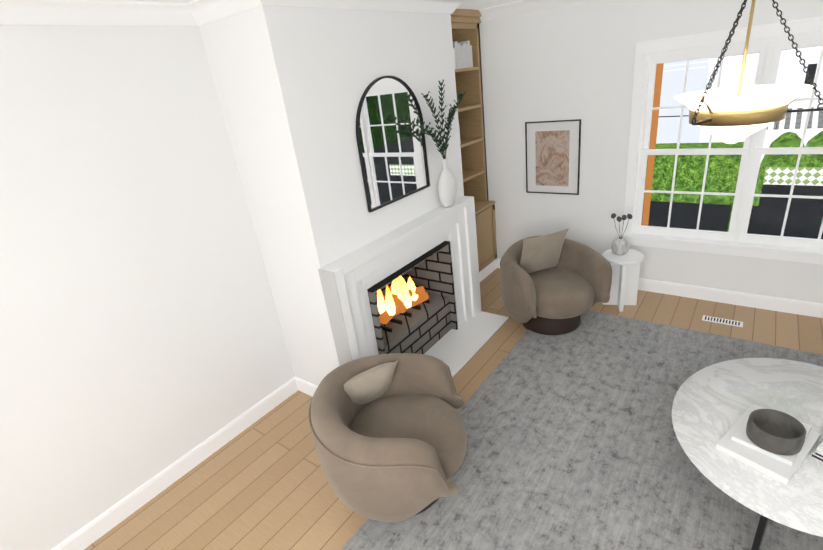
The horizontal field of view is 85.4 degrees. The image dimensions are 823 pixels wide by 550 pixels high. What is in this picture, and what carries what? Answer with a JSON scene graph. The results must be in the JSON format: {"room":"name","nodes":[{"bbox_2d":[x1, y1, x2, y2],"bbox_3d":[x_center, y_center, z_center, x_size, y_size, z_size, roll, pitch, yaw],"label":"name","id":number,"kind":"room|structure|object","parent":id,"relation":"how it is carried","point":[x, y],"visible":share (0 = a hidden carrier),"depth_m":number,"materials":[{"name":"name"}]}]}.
{"room":"living room","nodes":[
{"label":"living room","id":0,"kind":"room"},
{"bbox_2d":[0,25,294,549],"bbox_3d":[-1.585,-0.146,3.154,0.130,3.050,7.290,11,29,36],"label":"wall","id":1,"kind":"structure","parent":0,"point":[142,340],"depth_m":2.74,"materials":[{"name":"white paint"}]},
{"bbox_2d":[0,0,191,25],"bbox_3d":[-2.549,-0.885,1.439,0.105,0.105,4.040,11,29,36],"label":"crown molding","id":2,"kind":"structure","parent":1,"relation":"attached to","point":[89,12],"depth_m":2.42,"materials":[{"name":"white wood"}]},
{"bbox_2d":[51,377,297,549],"bbox_3d":[-2.232,1.769,2.633,0.016,0.140,4.040,11,29,36],"label":"baseboard","id":3,"kind":"structure","parent":1,"relation":"attached to","point":[97,528],"depth_m":3.21,"materials":[{"name":"white wood"}]},
{"bbox_2d":[115,0,518,9],"bbox_3d":[0.527,-1.188,0.918,5.797,0.120,7.420,11,29,36],"label":"ceiling","id":4,"kind":"structure","parent":0,"point":[474,4],"depth_m":4.30,"materials":[{"name":"white paint"}]},
{"bbox_2d":[674,0,822,143],"bbox_3d":[1.512,-1.116,1.939,0.581,1.062,0.554,11,29,36],"label":"pendant light","id":5,"kind":"object","parent":4,"relation":"hanging from","point":[729,115],"visible":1,"depth_m":1.99,"materials":[{"name":"gold metal"}]},
{"bbox_2d":[199,5,463,385],"bbox_3d":[-0.306,-0.673,3.967,0.810,3.050,2.020,11,29,36],"label":"wall","id":6,"kind":"structure","parent":0,"point":[291,83],"depth_m":3.21,"materials":[{"name":"white paint"}]},
{"bbox_2d":[184,0,250,25],"bbox_3d":[-1.109,-1.598,2.628,0.570,0.105,0.105,11,29,36],"label":"crown molding","id":7,"kind":"structure","parent":6,"relation":"attached to","point":[201,12],"depth_m":2.71,"materials":[{"name":"white wood"}]},
{"bbox_2d":[295,376,317,396],"bbox_3d":[-0.765,1.039,3.853,0.660,0.140,0.016,11,29,36],"label":"baseboard","id":8,"kind":"structure","parent":6,"relation":"attached to","point":[308,388],"depth_m":3.98,"materials":[{"name":"white wood"}]},
{"bbox_2d":[240,0,464,13],"bbox_3d":[-0.213,-1.961,3.183,0.105,0.105,2.230,11,29,36],"label":"crown molding","id":9,"kind":"structure","parent":6,"relation":"attached to","point":[424,6],"depth_m":3.17,"materials":[{"name":"white wood"}]},
{"bbox_2d":[356,76,429,211],"bbox_3d":[-0.140,-1.080,3.571,0.026,0.949,0.824,11,29,36],"label":"arched mirror","id":10,"kind":"object","parent":6,"relation":"attached to","point":[392,151],"visible":0.98,"depth_m":3.54,"materials":[{"name":"black metal"}]},
{"bbox_2d":[318,196,480,364],"bbox_3d":[0.062,0.187,4.064,0.158,1.320,1.970,11,29,36],"label":"fireplace mantel","id":11,"kind":"object","parent":6,"relation":"attached to","point":[348,280],"visible":0.67,"depth_m":3.62,"materials":[{"name":"white paint"}]},
{"bbox_2d":[397,79,464,207],"bbox_3d":[0.226,-1.119,3.947,0.146,1.107,1.017,11,29,36],"label":"vase","id":12,"kind":"object","parent":11,"relation":"on","point":[447,189],"visible":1,"depth_m":4.02,"materials":[{"name":"white ceramic"}]},
{"bbox_2d":[377,276,429,332],"bbox_3d":[-0.130,0.184,4.232,0.400,0.434,0.615,11,29,36],"label":"logs","id":13,"kind":"object","parent":6,"relation":"in","point":[401,297],"visible":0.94,"depth_m":4.14,"materials":[{"name":"brown wood"}]},
{"bbox_2d":[84,268,822,549],"bbox_3d":[0.909,1.693,2.183,5.797,0.120,7.420,11,29,36],"label":"floor","id":14,"kind":"structure","parent":0,"point":[261,483],"depth_m":3.21,"materials":[{"name":"brown wood"}]},
{"bbox_2d":[309,353,466,521],"bbox_3d":[-0.067,1.014,2.859,1.036,0.810,1.045,11,29,36],"label":"armchair","id":15,"kind":"object","parent":14,"relation":"on","point":[389,432],"visible":1,"depth_m":2.64,"materials":[{"name":"beige fabric"}]},
{"bbox_2d":[341,360,398,411],"bbox_3d":[-0.288,0.755,3.027,0.335,0.346,0.446,11,29,36],"label":"cushion","id":16,"kind":"object","parent":15,"relation":"on","point":[366,385],"depth_m":2.95,"materials":[{"name":"fabric"}]},
{"bbox_2d":[425,311,508,377],"bbox_3d":[0.272,0.803,4.228,0.488,0.018,1.960,11,29,36],"label":"hearth slab","id":17,"kind":"object","parent":14,"relation":"on","point":[454,350],"visible":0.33,"depth_m":4.47,"materials":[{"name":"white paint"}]},
{"bbox_2d":[451,9,497,281],"bbox_3d":[0.480,-1.305,5.170,0.473,3.048,1.096,11,29,36],"label":"bookcase","id":18,"kind":"object","parent":14,"relation":"on","point":[466,47],"depth_m":5.38,"materials":[{"name":"brown wood"}]},
{"bbox_2d":[500,228,611,334],"bbox_3d":[1.393,0.065,4.398,1.052,0.955,1.051,11,29,36],"label":"armchair","id":19,"kind":"object","parent":14,"relation":"on","point":[557,283],"visible":1,"depth_m":4.29,"materials":[{"name":"beige fabric"}]},
{"bbox_2d":[515,228,568,277],"bbox_3d":[1.302,-0.216,4.457,0.432,0.470,0.505,11,29,36],"label":"cushion","id":20,"kind":"object","parent":19,"relation":"on","point":[546,256],"depth_m":4.42,"materials":[{"name":"fabric"}]},
{"bbox_2d":[341,310,822,549],"bbox_3d":[1.890,1.369,2.460,3.775,0.012,3.960,11,29,36],"label":"rug","id":21,"kind":"object","parent":14,"relation":"on","point":[573,443],"visible":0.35,"depth_m":2.98,"materials":[{"name":"grey carpet"}]},
{"bbox_2d":[671,358,822,549],"bbox_3d":[2.244,0.965,2.607,1.250,0.544,1.491,11,29,36],"label":"coffee table","id":22,"kind":"object","parent":21,"relation":"on","point":[749,433],"visible":1,"depth_m":2.49,"materials":[{"name":"white stone"}]},
{"bbox_2d":[602,213,643,311],"bbox_3d":[2.166,-0.141,4.577,0.390,1.000,0.390,11,29,36],"label":"side table","id":23,"kind":"object","parent":14,"relation":"on","point":[622,259],"visible":1,"depth_m":4.57,"materials":[{"name":"white paint"}]},
{"bbox_2d":[610,213,632,255],"bbox_3d":[2.107,-0.416,4.503,0.201,0.429,0.160,11,29,36],"label":"vase","id":24,"kind":"object","parent":23,"relation":"on","point":[620,246],"depth_m":4.49,"materials":[{"name":"grey"}]},
{"bbox_2d":[702,315,742,326],"bbox_3d":[2.969,0.440,4.257,0.320,0.004,0.100,11,29,36],"label":"floor vent","id":25,"kind":"object","parent":14,"relation":"in","point":[723,321],"visible":1,"depth_m":4.25,"materials":[{"name":"white metal"}]},
{"bbox_2d":[479,0,822,303],"bbox_3d":[2.864,-1.166,4.132,5.797,3.050,0.130,11,29,36],"label":"wall","id":26,"kind":"structure","parent":0,"point":[573,61],"depth_m":4.63,"materials":[{"name":"white paint"}]},
{"bbox_2d":[479,0,583,20],"bbox_3d":[2.719,-2.440,3.388,5.070,0.105,0.105,11,29,36],"label":"crown molding","id":27,"kind":"structure","parent":26,"relation":"attached to","point":[521,6],"depth_m":4.57,"materials":[{"name":"white wood"}]},
{"bbox_2d":[525,119,580,194],"bbox_3d":[1.579,-1.311,5.008,0.612,0.804,0.025,11,29,36],"label":"framed art","id":28,"kind":"object","parent":26,"relation":"attached to","point":[552,157],"visible":0.98,"depth_m":5.00,"materials":[{"name":"white paper"}]},
{"bbox_2d":[498,258,822,317],"bbox_3d":[3.181,0.219,4.527,5.040,0.140,0.016,11,29,36],"label":"baseboard","id":29,"kind":"structure","parent":26,"relation":"attached to","point":[806,308],"depth_m":4.47,"materials":[{"name":"white wood"}]},
{"bbox_2d":[618,16,822,264],"bbox_3d":[3.048,-1.120,3.980,2.087,1.993,0.225,11,29,36],"label":"window","id":30,"kind":"structure","parent":26,"relation":"in","point":[770,42],"depth_m":4.11,"materials":[{"name":"white wood"}]},
{"label":"outside","id":31,"kind":"structure","parent":0,"visible":0},
{"bbox_3d":[1.591,4.255,3.758,80.000,0.200,85.000,11,29,36],"label":"lawn","id":32,"kind":"structure","parent":31,"visible":0},
{"bbox_2d":[656,45,822,172],"bbox_3d":[8.956,-4.546,12.741,5.280,6.850,6.750,11,29,36],"label":"house","id":33,"kind":"structure","parent":32,"relation":"on","point":[673,86],"depth_m":10.23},
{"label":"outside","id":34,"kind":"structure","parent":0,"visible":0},
{"bbox_2d":[641,63,822,238],"bbox_3d":[5.054,-2.087,6.882,6.000,4.000,6.582,11,29,36],"label":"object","id":35,"kind":"object","parent":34,"point":[811,183],"depth_m":6.84,"materials":[{"name":"green plant"}]}
]}

